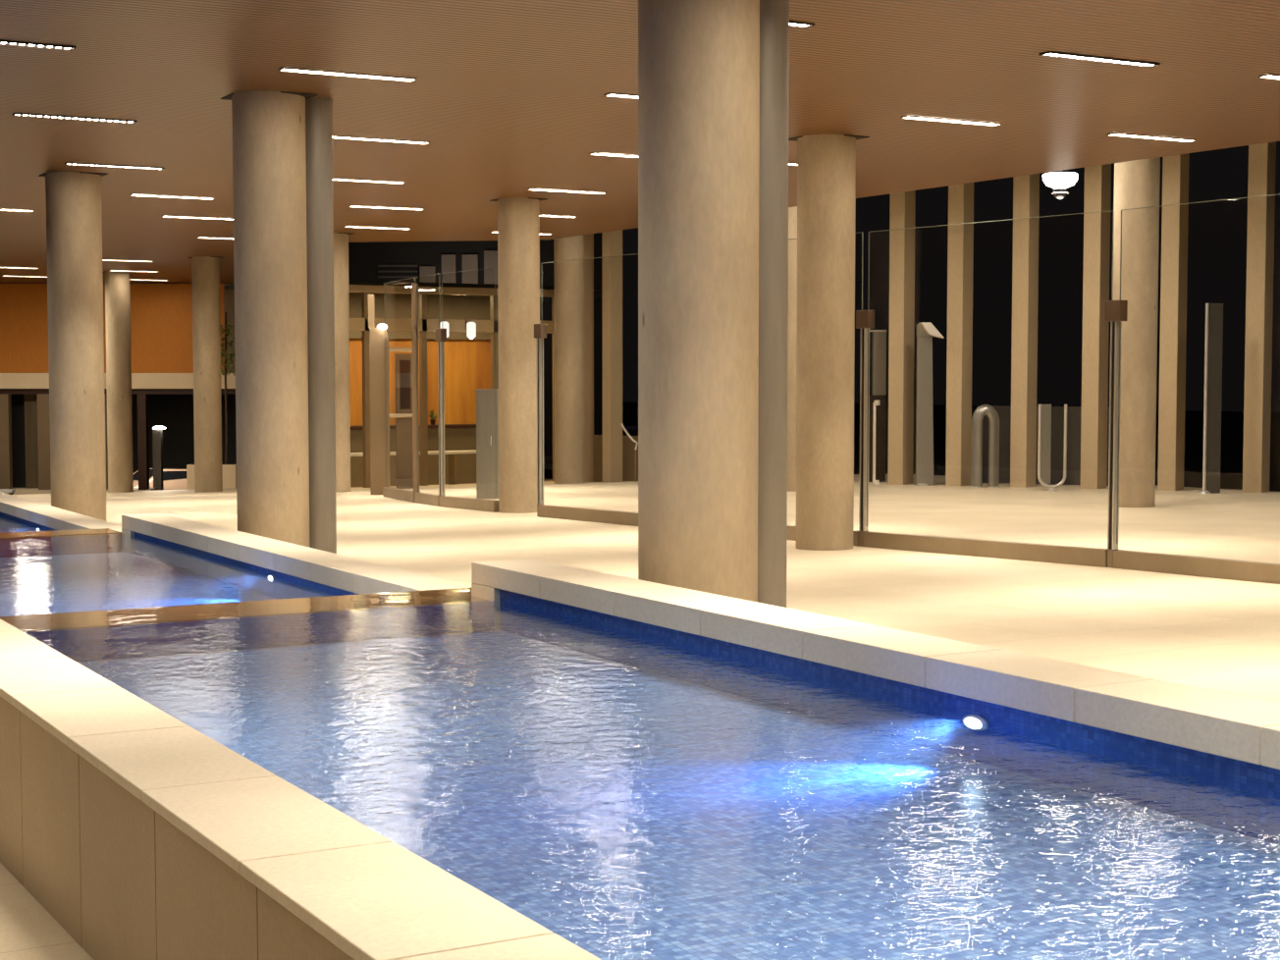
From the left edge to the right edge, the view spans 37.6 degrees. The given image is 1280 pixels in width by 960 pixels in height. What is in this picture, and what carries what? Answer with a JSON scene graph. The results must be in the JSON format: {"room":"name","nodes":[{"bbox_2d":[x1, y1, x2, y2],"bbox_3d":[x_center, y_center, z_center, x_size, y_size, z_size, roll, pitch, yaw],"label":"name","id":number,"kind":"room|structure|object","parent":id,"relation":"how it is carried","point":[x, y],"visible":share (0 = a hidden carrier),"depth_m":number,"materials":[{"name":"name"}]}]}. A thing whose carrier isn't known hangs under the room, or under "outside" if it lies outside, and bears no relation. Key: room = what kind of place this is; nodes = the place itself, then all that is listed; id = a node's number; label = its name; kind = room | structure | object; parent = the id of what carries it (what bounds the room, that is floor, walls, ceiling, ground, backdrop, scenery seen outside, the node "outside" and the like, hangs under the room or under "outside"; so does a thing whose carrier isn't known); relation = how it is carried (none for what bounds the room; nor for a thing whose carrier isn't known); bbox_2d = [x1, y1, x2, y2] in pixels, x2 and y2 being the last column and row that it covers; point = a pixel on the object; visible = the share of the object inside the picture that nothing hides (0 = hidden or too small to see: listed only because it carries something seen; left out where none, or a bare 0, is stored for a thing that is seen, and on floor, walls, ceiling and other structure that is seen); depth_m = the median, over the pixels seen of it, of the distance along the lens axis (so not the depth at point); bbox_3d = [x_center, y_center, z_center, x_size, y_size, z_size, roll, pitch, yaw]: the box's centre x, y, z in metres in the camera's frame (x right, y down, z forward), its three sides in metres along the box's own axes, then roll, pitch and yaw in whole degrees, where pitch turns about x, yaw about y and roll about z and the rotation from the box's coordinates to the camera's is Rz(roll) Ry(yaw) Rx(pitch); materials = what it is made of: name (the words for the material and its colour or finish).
{"room":"indoor swimming pool","nodes":[
{"label":"indoor swimming pool","id":0,"kind":"room"},
{"bbox_2d":[0,861,93,959],"bbox_3d":[-9.774,1.724,10.335,9.946,1.030,44.240,-2,4,-30],"label":"floor","id":1,"kind":"structure","parent":0,"point":[27,931],"depth_m":6.91,"materials":[{"name":"stone"}]},
{"bbox_2d":[0,619,601,959],"bbox_3d":[-1.866,1.329,6.807,0.431,0.879,9.596,-2,4,-30],"label":"wall","id":2,"kind":"structure","parent":1,"relation":"on","point":[142,834],"depth_m":5.74,"materials":[{"name":"stone"}]},
{"bbox_2d":[0,0,1279,283],"bbox_3d":[-9.823,-4.292,24.654,29.960,0.168,75.320,-2,4,-30],"label":"ceiling","id":3,"kind":"structure","parent":0,"point":[507,97],"depth_m":18.95,"materials":[{"name":"wood"}]},
{"bbox_2d":[0,40,75,51],"bbox_3d":[-5.442,-3.697,15.859,1.312,0.018,0.136,-2,4,-30],"label":"recessed light","id":4,"kind":"object","parent":3,"relation":"in","point":[2,42],"visible":1,"depth_m":16.02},
{"bbox_2d":[12,112,137,123],"bbox_3d":[-6.191,-3.968,20.613,1.312,0.018,0.136,-2,4,-30],"label":"recessed light","id":5,"kind":"object","parent":3,"relation":"in","point":[14,114],"visible":1,"depth_m":20.60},
{"bbox_2d":[64,161,164,169],"bbox_3d":[-7.093,-4.241,25.409,1.312,0.018,0.136,-2,4,-30],"label":"recessed light","id":6,"kind":"object","parent":3,"relation":"in","point":[67,163],"visible":1,"depth_m":25.38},
{"bbox_2d":[129,194,214,199],"bbox_3d":[-7.409,-4.491,29.799,1.312,0.018,0.136,-2,4,-30],"label":"recessed light","id":7,"kind":"object","parent":3,"relation":"in","point":[130,194],"visible":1,"depth_m":29.77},
{"bbox_2d":[140,195,212,199],"bbox_3d":[-7.409,-4.492,29.799,1.288,0.010,0.116,-2,4,-30],"label":"diffuser","id":8,"kind":"object","parent":7,"relation":"attached to","point":[140,195],"depth_m":29.82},
{"bbox_2d":[160,215,233,219],"bbox_3d":[-7.943,-4.721,33.839,1.312,0.018,0.136,-2,4,-30],"label":"recessed light","id":9,"kind":"object","parent":3,"relation":"in","point":[161,216],"visible":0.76,"depth_m":33.83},
{"bbox_2d":[278,66,416,81],"bbox_3d":[-2.728,-3.796,17.597,1.312,0.018,0.136,-2,4,-30],"label":"recessed light","id":10,"kind":"object","parent":3,"relation":"in","point":[284,69],"visible":1,"depth_m":17.57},
{"bbox_2d":[332,177,405,183],"bbox_3d":[-4.049,-4.349,27.303,1.312,0.018,0.136,-2,4,-30],"label":"recessed light","id":11,"kind":"object","parent":3,"relation":"in","point":[334,179],"visible":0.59,"depth_m":27.33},
{"bbox_2d":[338,179,402,183],"bbox_3d":[-4.049,-4.350,27.303,1.288,0.010,0.116,-2,4,-30],"label":"diffuser","id":12,"kind":"object","parent":11,"relation":"attached to","point":[369,181],"depth_m":27.37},
{"bbox_2d":[343,225,410,229],"bbox_3d":[-5.048,-4.853,36.163,1.312,0.018,0.136,-2,4,-30],"label":"recessed light","id":13,"kind":"object","parent":3,"relation":"in","point":[344,226],"visible":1,"depth_m":36.15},
{"bbox_2d":[332,135,429,144],"bbox_3d":[-3.147,-4.076,22.507,1.312,0.018,0.136,-2,4,-30],"label":"recessed light","id":14,"kind":"object","parent":3,"relation":"in","point":[334,136],"visible":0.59,"depth_m":22.50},
{"bbox_2d":[348,205,424,210],"bbox_3d":[-4.281,-4.603,31.773,1.312,0.018,0.136,-2,4,-30],"label":"recessed light","id":15,"kind":"object","parent":3,"relation":"in","point":[349,205],"visible":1,"depth_m":31.71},
{"bbox_2d":[527,188,607,194],"bbox_3d":[-1.113,-4.438,28.878,1.312,0.018,0.136,-2,4,-30],"label":"recessed light","id":16,"kind":"object","parent":3,"relation":"in","point":[544,189],"visible":1,"depth_m":28.82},
{"bbox_2d":[533,189,596,193],"bbox_3d":[-1.113,-4.439,28.878,1.288,0.010,0.116,-2,4,-30],"label":"diffuser","id":17,"kind":"object","parent":16,"relation":"attached to","point":[563,190],"depth_m":28.85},
{"bbox_2d":[588,152,638,158],"bbox_3d":[-0.044,-4.174,24.241,1.312,0.018,0.136,-2,4,-30],"label":"recessed light","id":18,"kind":"object","parent":3,"relation":"in","point":[592,153],"visible":0.51,"depth_m":24.04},
{"bbox_2d":[596,154,638,157],"bbox_3d":[-0.044,-4.175,24.241,1.288,0.010,0.116,-2,4,-30],"label":"diffuser","id":19,"kind":"object","parent":18,"relation":"attached to","point":[620,155],"depth_m":24.11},
{"bbox_2d":[604,92,638,99],"bbox_3d":[0.247,-3.885,19.161,1.312,0.018,0.136,-2,4,-30],"label":"recessed light","id":20,"kind":"object","parent":3,"relation":"in","point":[613,94],"visible":0.41,"depth_m":18.91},
{"bbox_2d":[609,94,638,98],"bbox_3d":[0.247,-3.886,19.161,1.288,0.010,0.116,-2,4,-30],"label":"diffuser","id":21,"kind":"object","parent":20,"relation":"attached to","point":[614,95],"depth_m":18.91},
{"bbox_2d":[789,20,814,28],"bbox_3d":[0.798,-3.638,14.809,1.312,0.018,0.136,-2,4,-30],"label":"recessed light","id":22,"kind":"object","parent":3,"relation":"in","point":[792,24],"visible":0.24,"depth_m":15.07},
{"bbox_2d":[900,114,1001,125],"bbox_3d":[3.454,-3.980,20.826,1.312,0.018,0.136,-2,4,-30],"label":"recessed light","id":23,"kind":"object","parent":3,"relation":"in","point":[908,116],"visible":1,"depth_m":20.80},
{"bbox_2d":[1038,51,1160,67],"bbox_3d":[4.103,-3.748,16.755,1.312,0.018,0.136,-2,4,-30],"label":"recessed light","id":24,"kind":"object","parent":3,"relation":"in","point":[1048,53],"visible":1,"depth_m":16.73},
{"bbox_2d":[1106,132,1196,142],"bbox_3d":[6.070,-4.063,22.284,1.312,0.018,0.136,-2,4,-30],"label":"recessed light","id":25,"kind":"object","parent":3,"relation":"in","point":[1111,133],"visible":1,"depth_m":22.24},
{"bbox_2d":[1111,134,1191,141],"bbox_3d":[6.070,-4.064,22.284,1.288,0.010,0.116,-2,4,-30],"label":"diffuser","id":26,"kind":"object","parent":25,"relation":"attached to","point":[1128,135],"depth_m":22.29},
{"bbox_2d":[1258,73,1279,79],"bbox_3d":[6.431,-3.818,17.984,1.312,0.018,0.136,-2,4,-30],"label":"recessed light","id":27,"kind":"object","parent":3,"relation":"in","point":[1267,76],"visible":1,"depth_m":17.69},
{"bbox_2d":[11,474,1279,702],"bbox_3d":[2.511,1.095,29.423,22.036,2.196,65.240,-2,4,-30],"label":"floor","id":28,"kind":"structure","parent":0,"point":[1218,634],"depth_m":21.23,"materials":[{"name":"stone"}]},
{"bbox_2d":[0,511,55,531],"bbox_3d":[-9.585,0.770,24.223,3.406,0.349,8.676,-2,4,-30],"label":"basin","id":29,"kind":"object","parent":28,"relation":"in","point":[3,513],"visible":0.02,"depth_m":25.21,"materials":[{"name":"blue tile"}]},
{"bbox_2d":[0,514,51,533],"bbox_3d":[-9.585,0.635,24.215,3.380,0.001,8.650,-2,4,-30],"label":"pool water","id":30,"kind":"object","parent":29,"relation":"in","point":[7,524],"depth_m":24.64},
{"bbox_2d":[0,528,122,537],"bbox_3d":[-7.307,0.832,20.163,3.343,0.448,0.624,-2,4,-30],"label":"weir","id":31,"kind":"object","parent":29,"relation":"attached to","point":[104,530],"visible":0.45,"depth_m":20.59,"materials":[{"name":"brown stone"}]},
{"bbox_2d":[0,491,121,532],"bbox_3d":[-7.987,0.673,25.192,0.448,0.567,8.648,-2,4,-30],"label":"pool coping","id":32,"kind":"object","parent":28,"relation":"on","point":[57,518],"visible":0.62,"depth_m":24.36,"materials":[{"name":"stone"}]},
{"bbox_2d":[38,171,107,521],"bbox_3d":[-8.009,-1.778,26.705,0.786,5.085,0.786,-2,4,-30],"label":"concrete column","id":33,"kind":"structure","parent":28,"relation":"on","point":[73,199],"depth_m":26.40,"materials":[{"name":"concrete"}]},
{"bbox_2d":[102,270,133,492],"bbox_3d":[-14.501,-2.696,52.324,0.705,6.163,0.705,-2,4,-30],"label":"concrete column","id":34,"kind":"structure","parent":28,"relation":"on","point":[117,283],"depth_m":52.06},
{"bbox_2d":[0,532,359,614],"bbox_3d":[-4.945,0.981,16.085,3.406,0.344,8.704,-2,4,-30],"label":"basin","id":35,"kind":"object","parent":28,"relation":"in","point":[300,580],"visible":0.09,"depth_m":16.65,"materials":[{"name":"blue tile"}]},
{"bbox_2d":[0,533,345,616],"bbox_3d":[-4.945,0.843,16.078,3.380,0.001,8.678,-2,4,-30],"label":"pool water","id":36,"kind":"object","parent":35,"relation":"in","point":[108,563],"visible":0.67,"depth_m":16.15,"materials":[{"name":"liquid"}]},
{"bbox_2d":[0,587,488,632],"bbox_3d":[-2.527,1.046,12.026,3.587,0.448,0.736,-2,4,-30],"label":"weir","id":37,"kind":"object","parent":35,"relation":"attached to","point":[316,604],"visible":0.29,"depth_m":11.94,"materials":[{"name":"brown stone"}]},
{"bbox_2d":[187,256,222,492],"bbox_3d":[-10.513,-2.533,45.668,0.687,5.732,0.687,-2,4,-30],"label":"concrete column","id":38,"kind":"structure","parent":28,"relation":"on","point":[205,270],"depth_m":45.41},
{"bbox_2d":[186,464,236,489],"bbox_3d":[-12.921,-0.095,56.922,1.480,0.765,0.500,0,3,0],"label":"planter box","id":39,"kind":"object","parent":28,"relation":"on","point":[229,470],"visible":0.52,"depth_m":56.67,"materials":[{"name":"beige stone"}]},
{"bbox_2d":[220,312,235,464],"bbox_3d":[-12.558,-2.784,56.924,0.849,4.602,0.848,-2,4,-30],"label":"slender tree","id":40,"kind":"object","parent":39,"relation":"on","point":[224,354],"visible":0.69,"depth_m":56.87,"materials":[{"name":"green plant"}]},
{"bbox_2d":[220,90,317,547],"bbox_3d":[-3.760,-1.421,19.177,0.757,4.942,0.757,-2,4,-30],"label":"concrete column","id":41,"kind":"structure","parent":28,"relation":"on","point":[269,153],"depth_m":18.87,"materials":[{"name":"concrete"}]},
{"bbox_2d":[305,98,336,553],"bbox_3d":[-3.339,-1.443,19.512,0.336,4.932,0.336,-2,4,-30],"label":"pillar","id":42,"kind":"structure","parent":41,"relation":"attached to","point":[318,112],"depth_m":19.37,"materials":[{"name":"concrete"}]},
{"bbox_2d":[121,513,471,594],"bbox_3d":[-3.383,0.924,17.120,0.448,0.676,8.652,-2,4,-30],"label":"pool coping","id":43,"kind":"object","parent":28,"relation":"on","point":[346,573],"visible":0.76,"depth_m":16.27,"materials":[{"name":"stone"}]},
{"bbox_2d":[333,232,353,492],"bbox_3d":[-6.221,-2.342,38.026,0.710,5.246,0.710,-2,4,-30],"label":"concrete column","id":44,"kind":"structure","parent":28,"relation":"on","point":[341,240],"depth_m":37.80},
{"bbox_2d":[368,294,390,494],"bbox_3d":[-5.071,-1.644,36.448,0.400,3.884,0.420,0,3,-1],"label":"pylon","id":45,"kind":"object","parent":28,"relation":"on","point":[379,433],"visible":0.93,"depth_m":36.48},
{"bbox_2d":[382,277,413,502],"bbox_3d":[-4.440,-1.642,34.740,0.110,4.069,2.308,-1,3,-21],"label":"door frame","id":46,"kind":"structure","parent":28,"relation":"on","point":[388,492],"depth_m":35.22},
{"bbox_2d":[388,347,413,488],"bbox_3d":[-5.265,-1.333,40.776,0.780,3.070,0.145,-2,4,-30],"label":"door","id":47,"kind":"structure","parent":28,"relation":"on","point":[402,415],"depth_m":40.86,"materials":[{"name":"brown wood"}]},
{"bbox_2d":[224,280,601,487],"bbox_3d":[-5.870,-2.348,48.960,8.680,5.357,4.452,-2,4,-30],"label":"glass pavilion","id":48,"kind":"object","parent":28,"relation":"on","point":[469,364],"visible":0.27,"depth_m":50.44,"materials":[{"name":"glass"}]},
{"bbox_2d":[438,318,449,337],"bbox_3d":[-4.877,-3.763,46.739,0.230,0.510,0.305,-2,4,-30],"label":"wall lantern","id":49,"kind":"object","parent":48,"relation":"attached to","point":[445,324],"visible":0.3,"depth_m":46.64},
{"bbox_2d":[466,319,476,339],"bbox_3d":[-4.245,-3.784,47.099,0.230,0.510,0.305,-2,4,-30],"label":"wall lantern","id":50,"kind":"object","parent":48,"relation":"attached to","point":[470,326],"visible":1,"depth_m":46.98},
{"bbox_2d":[350,427,476,487],"bbox_3d":[-6.189,-0.599,49.620,7.560,1.531,0.700,-2,4,-30],"label":"counter","id":51,"kind":"object","parent":28,"relation":"on","point":[455,439],"depth_m":49.69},
{"bbox_2d":[350,424,476,429],"bbox_3d":[-6.196,-1.407,49.586,7.672,0.083,0.840,-2,4,-30],"label":"countertop","id":52,"kind":"structure","parent":51,"relation":"on","point":[352,427],"depth_m":49.73,"materials":[{"name":"brown wood"}]},
{"bbox_2d":[427,408,438,425],"bbox_3d":[-5.549,-1.703,49.888,0.584,0.475,0.412,-1,3,-14],"label":"potted plant","id":53,"kind":"object","parent":52,"relation":"on","point":[432,420],"visible":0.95,"depth_m":49.82,"materials":[{"name":"green plant"}]},
{"bbox_2d":[350,450,476,484],"bbox_3d":[-5.704,-0.279,48.220,6.720,0.891,0.440,-2,4,-30],"label":"bench","id":54,"kind":"object","parent":28,"relation":"on","point":[453,464],"visible":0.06,"depth_m":48.57,"materials":[{"name":"paint"}]},
{"bbox_2d":[411,283,419,502],"bbox_3d":[-4.024,-1.553,33.675,0.100,3.918,0.200,0,3,0],"label":"frame post","id":55,"kind":"object","parent":28,"relation":"on","point":[414,287],"visible":0.95,"depth_m":33.60,"materials":[{"name":"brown metal"}]},
{"bbox_2d":[414,273,440,506],"bbox_3d":[-3.709,-1.560,32.951,0.110,4.030,1.363,-1,4,-24],"label":"barrier panel","id":56,"kind":"object","parent":28,"relation":"on","point":[419,498],"visible":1,"depth_m":33.23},
{"bbox_2d":[435,328,446,506],"bbox_3d":[-3.409,-1.069,32.311,0.110,3.057,0.220,-2,4,-31],"label":"barrier post","id":57,"kind":"object","parent":28,"relation":"on","point":[441,334],"visible":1,"depth_m":32.27,"materials":[{"name":"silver metal"}]},
{"bbox_2d":[440,267,498,512],"bbox_3d":[-2.858,-1.484,31.399,0.110,4.006,1.988,-2,4,-32],"label":"barrier panel","id":58,"kind":"object","parent":28,"relation":"on","point":[472,504],"visible":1,"depth_m":31.35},
{"bbox_2d":[475,388,498,498],"bbox_3d":[-2.782,-0.669,34.843,0.500,2.031,0.323,0,3,2],"label":"tall cabinet","id":59,"kind":"object","parent":28,"relation":"on","point":[486,486],"visible":0.66,"depth_m":34.71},
{"bbox_2d":[489,197,547,513],"bbox_3d":[-1.959,-1.992,30.503,0.705,5.090,0.705,-2,4,-30],"label":"concrete column","id":60,"kind":"structure","parent":28,"relation":"on","point":[518,218],"depth_m":30.22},
{"bbox_2d":[533,323,546,516],"bbox_3d":[-1.550,-0.926,29.280,0.110,2.998,0.220,-2,4,-33],"label":"barrier post","id":61,"kind":"object","parent":28,"relation":"on","point":[540,330],"visible":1,"depth_m":29.25,"materials":[{"name":"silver metal"}]},
{"bbox_2d":[553,235,584,483],"bbox_3d":[-1.594,-3.597,42.340,0.672,7.430,0.672,-2,4,-30],"label":"concrete column","id":62,"kind":"structure","parent":28,"relation":"on","point":[568,275],"depth_m":42.13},
{"bbox_2d":[538,253,638,526],"bbox_3d":[-0.516,-1.300,27.654,0.111,3.948,3.714,-2,4,-33],"label":"barrier panel","id":63,"kind":"object","parent":28,"relation":"on","point":[545,510],"visible":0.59,"depth_m":28.19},
{"bbox_2d":[584,233,593,482],"bbox_3d":[-1.319,-3.659,44.156,0.238,7.508,0.476,2,4,36],"label":"facade fin","id":64,"kind":"object","parent":28,"relation":"on","point":[588,239],"visible":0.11,"depth_m":44.16,"materials":[{"name":"paint"}]},
{"bbox_2d":[602,229,622,481],"bbox_3d":[-0.640,-3.652,43.661,0.238,7.465,0.476,2,4,36],"label":"facade fin","id":65,"kind":"object","parent":28,"relation":"on","point":[612,240],"visible":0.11,"depth_m":43.57,"materials":[{"name":"paint"}]},
{"bbox_2d":[593,434,638,481],"bbox_3d":[-0.846,-0.463,44.859,2.500,1.206,0.240,2,4,36],"label":"wall","id":66,"kind":"structure","parent":28,"relation":"on","point":[628,452],"depth_m":44.35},
{"bbox_2d":[621,423,638,481],"bbox_3d":[-0.233,-0.599,41.480,0.385,1.308,0.048,0,3,-3],"label":"handrail","id":67,"kind":"object","parent":28,"relation":"on","point":[622,426],"visible":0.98,"depth_m":41.45,"materials":[{"name":"metal"}]},
{"bbox_2d":[638,0,759,602],"bbox_3d":[0.372,-1.079,11.967,0.798,4.805,0.798,-2,4,-30],"label":"concrete column","id":68,"kind":"structure","parent":28,"relation":"on","point":[699,60],"depth_m":11.65,"materials":[{"name":"concrete"}]},
{"bbox_2d":[757,0,789,607],"bbox_3d":[0.800,-1.103,12.323,0.336,4.795,0.336,-2,4,-30],"label":"column","id":69,"kind":"structure","parent":68,"relation":"attached to","point":[773,14],"depth_m":12.18,"materials":[{"name":"concrete"}]},
{"bbox_2d":[787,206,797,491],"bbox_3d":[2.933,-3.378,36.835,0.717,7.242,0.717,-2,4,-30],"label":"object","id":70,"kind":"structure","parent":28,"relation":"on","point":[792,211],"depth_m":36.53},
{"bbox_2d":[786,232,863,546],"bbox_3d":[1.623,-1.148,24.430,0.112,3.885,3.832,-2,4,-34],"label":"barrier panel","id":71,"kind":"object","parent":28,"relation":"on","point":[791,529],"visible":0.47,"depth_m":22.97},
{"bbox_2d":[788,134,869,550],"bbox_3d":[2.226,-1.613,22.552,0.722,4.942,0.722,-2,4,-30],"label":"concrete column","id":72,"kind":"structure","parent":28,"relation":"on","point":[826,163],"depth_m":22.27,"materials":[{"name":"concrete"}]},
{"bbox_2d":[855,310,874,546],"bbox_3d":[2.728,-0.623,22.830,0.110,2.871,0.220,-2,4,-36],"label":"barrier post","id":73,"kind":"object","parent":28,"relation":"on","point":[865,319],"visible":1,"depth_m":22.80,"materials":[{"name":"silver metal"}]},
{"bbox_2d":[471,558,1279,769],"bbox_3d":[1.430,1.186,8.681,0.448,0.807,9.604,-2,4,-30],"label":"pool coping","id":74,"kind":"object","parent":28,"relation":"on","point":[1239,727],"visible":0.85,"depth_m":8.56,"materials":[{"name":"stone"}]},
{"bbox_2d":[868,329,886,481],"bbox_3d":[5.054,-1.592,40.496,0.460,3.268,0.180,0,3,-3],"label":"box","id":75,"kind":"object","parent":28,"relation":"on","point":[879,340],"visible":0.65,"depth_m":40.43,"materials":[{"name":"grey metal"}]},
{"bbox_2d":[887,190,915,484],"bbox_3d":[5.462,-3.505,39.208,0.350,7.253,0.476,2,4,36],"label":"facade fin","id":76,"kind":"object","parent":28,"relation":"on","point":[902,204],"visible":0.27,"depth_m":39.08,"materials":[{"name":"paint"}]},
{"bbox_2d":[915,321,943,485],"bbox_3d":[5.928,-1.547,38.498,0.505,3.338,0.390,0,3,-3],"label":"sign","id":77,"kind":"object","parent":28,"relation":"on","point":[926,332],"visible":1,"depth_m":38.55,"materials":[{"name":"metal"}]},
{"bbox_2d":[945,182,973,485],"bbox_3d":[6.541,-3.470,38.422,0.350,7.233,0.476,2,4,36],"label":"facade fin","id":78,"kind":"object","parent":28,"relation":"on","point":[960,247],"visible":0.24,"depth_m":38.29,"materials":[{"name":"paint"}]},
{"bbox_2d":[970,404,999,487],"bbox_3d":[6.878,-0.676,37.427,0.580,1.667,0.240,0,3,-3],"label":"hoop","id":79,"kind":"object","parent":28,"relation":"on","point":[982,410],"visible":1,"depth_m":37.36,"materials":[{"name":"metal"}]},
{"bbox_2d":[863,210,1114,567],"bbox_3d":[3.833,-1.000,21.257,0.174,3.820,3.706,-2,4,-36],"label":"barrier panel","id":80,"kind":"object","parent":28,"relation":"on","point":[1055,554],"depth_m":21.33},
{"bbox_2d":[1010,173,1039,487],"bbox_3d":[7.697,-3.433,37.579,0.350,7.212,0.476,2,4,36],"label":"facade fin","id":81,"kind":"object","parent":28,"relation":"on","point":[1026,188],"visible":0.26,"depth_m":37.44,"materials":[{"name":"paint"}]},
{"bbox_2d":[982,405,1109,485],"bbox_3d":[8.682,-0.650,38.472,3.600,1.703,0.161,2,4,36],"label":"wall","id":82,"kind":"structure","parent":28,"relation":"on","point":[1074,413],"depth_m":38.49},
{"bbox_2d":[1037,404,1066,490],"bbox_3d":[7.901,-0.621,36.022,0.560,1.660,0.200,0,3,-3],"label":"stand","id":83,"kind":"object","parent":28,"relation":"on","point":[1044,410],"visible":1,"depth_m":36.00,"materials":[{"name":"metal"}]},
{"bbox_2d":[1080,163,1111,488],"bbox_3d":[8.902,-3.394,36.700,0.350,7.189,0.476,2,4,36],"label":"facade fin","id":84,"kind":"object","parent":28,"relation":"on","point":[1097,179],"visible":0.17,"depth_m":36.56,"materials":[{"name":"paint"}]},
{"bbox_2d":[1104,300,1127,567],"bbox_3d":[4.989,-0.480,19.772,0.110,2.809,0.220,-2,4,-32],"label":"barrier post","id":85,"kind":"object","parent":28,"relation":"on","point":[1116,311],"visible":1,"depth_m":19.74,"materials":[{"name":"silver metal"}]},
{"bbox_2d":[1112,157,1160,507],"bbox_3d":[8.054,-3.087,30.575,0.717,7.110,0.717,-2,4,-30],"label":"concrete column","id":86,"kind":"structure","parent":28,"relation":"on","point":[1137,182],"depth_m":30.31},
{"bbox_2d":[1157,153,1189,490],"bbox_3d":[10.160,-3.354,35.783,0.350,7.166,0.476,2,4,36],"label":"facade fin","id":87,"kind":"object","parent":28,"relation":"on","point":[1175,168],"visible":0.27,"depth_m":35.64,"materials":[{"name":"paint"}]},
{"bbox_2d":[1112,193,1279,584],"bbox_3d":[5.980,-0.853,18.137,0.111,3.758,3.682,-2,4,-32],"label":"barrier panel","id":88,"kind":"object","parent":28,"relation":"on","point":[1245,570],"visible":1,"depth_m":18.89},
{"bbox_2d":[1197,303,1223,493],"bbox_3d":[10.478,-1.493,34.521,0.400,3.490,0.220,0,3,-3],"label":"post","id":89,"kind":"object","parent":28,"relation":"on","point":[1211,403],"visible":1,"depth_m":34.50,"materials":[{"name":"metal"}]},
{"bbox_2d":[1242,141,1276,492],"bbox_3d":[11.476,-3.312,34.823,0.350,7.141,0.476,2,4,36],"label":"facade fin","id":90,"kind":"object","parent":28,"relation":"on","point":[1261,156],"visible":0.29,"depth_m":34.67,"materials":[{"name":"paint"}]},
{"bbox_2d":[26,589,1279,959],"bbox_3d":[-0.119,1.183,7.619,3.406,0.372,9.208,-2,4,-30],"label":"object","id":91,"kind":"object","parent":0,"point":[892,856],"visible":0.61,"depth_m":7.34,"materials":[{"name":"liquid"}]},
{"bbox_2d":[20,598,1278,818],"bbox_3d":[-0.119,1.059,7.612,3.380,0.001,9.182,-2,4,-30],"label":"pool water","id":92,"kind":"object","parent":91,"relation":"in","point":[433,606],"visible":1,"depth_m":10.04,"materials":[{"name":"liquid"}]},
{"bbox_2d":[961,714,988,731],"bbox_3d":[1.462,1.063,8.224,0.026,0.066,0.165,-2,4,-30],"label":"pool light","id":93,"kind":"object","parent":91,"relation":"attached to","point":[978,721],"visible":0.95,"depth_m":8.20,"materials":[{"name":"metal"}]},
{"bbox_3d":[10.207,-7.002,34.326,15.120,0.280,33.320,-2,4,-30],"label":"ceiling","id":94,"kind":"structure","parent":0,"visible":0},
{"bbox_2d":[1042,170,1077,199],"bbox_3d":[6.863,-5.617,30.654,0.570,2.064,0.570,-2,4,-30],"label":"hanging lamp","id":95,"kind":"object","parent":94,"relation":"hanging from","point":[1060,181],"visible":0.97,"depth_m":30.54,"materials":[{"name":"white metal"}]},
{"label":"outside","id":96,"kind":"structure","parent":0,"visible":0},
{"bbox_2d":[152,426,165,489],"bbox_3d":[-15.896,-0.228,62.245,0.440,3.124,0.440,0,3,0],"label":"bollard light","id":97,"kind":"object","parent":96,"point":[157,431],"depth_m":62.09,"materials":[{"name":"metal"}]},
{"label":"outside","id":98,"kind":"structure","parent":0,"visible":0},
{"bbox_2d":[543,401,1279,491],"bbox_3d":[23.238,-2.651,100.290,84.280,0.168,184.800,-2,4,-30],"label":"ground","id":99,"kind":"structure","parent":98,"point":[1232,422],"depth_m":77.46,"materials":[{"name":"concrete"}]},
{"bbox_2d":[348,232,602,479],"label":"window","id":100,"kind":"structure","parent":99,"relation":"on","point":[381,261],"depth_m":66.96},
{"bbox_2d":[622,426,638,435],"bbox_3d":[0.120,-0.863,54.625,4.230,1.450,1.820,0,3,-5],"label":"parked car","id":101,"kind":"object","parent":99,"relation":"on","point":[632,430],"visible":0.02,"depth_m":53.85,"materials":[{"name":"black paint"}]},
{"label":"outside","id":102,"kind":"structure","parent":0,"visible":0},
{"bbox_3d":[-59.768,-0.671,98.999,61.320,0.168,105.000,-2,4,-30],"label":"ground","id":103,"kind":"structure","parent":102,"visible":0},
{"bbox_2d":[133,468,187,489],"bbox_3d":[-17.164,0.290,67.871,1.820,1.450,4.230,3,4,40],"label":"parked car","id":104,"kind":"object","parent":103,"relation":"on","point":[174,478],"visible":0.05,"depth_m":67.22,"materials":[{"name":"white paint"}]},
{"bbox_2d":[131,394,236,473],"bbox_3d":[-18.125,-2.591,78.471,25.200,6.000,0.201,0,3,0],"label":"window","id":105,"kind":"structure","parent":103,"relation":"on","point":[175,412],"depth_m":78.40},
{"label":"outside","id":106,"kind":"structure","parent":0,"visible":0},
{"bbox_2d":[0,283,235,494],"bbox_3d":[-17.771,-2.825,59.033,14.091,6.612,1.120,0,3,0],"label":"wall","id":107,"kind":"structure","parent":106,"point":[161,314],"depth_m":58.52,"materials":[{"name":"brown wood"}]},
{"bbox_2d":[24,394,38,488],"bbox_3d":[-19.103,-1.226,59.359,0.582,2.982,0.150,0,3,0],"label":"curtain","id":108,"kind":"object","parent":107,"relation":"hanging from","point":[30,404],"depth_m":59.29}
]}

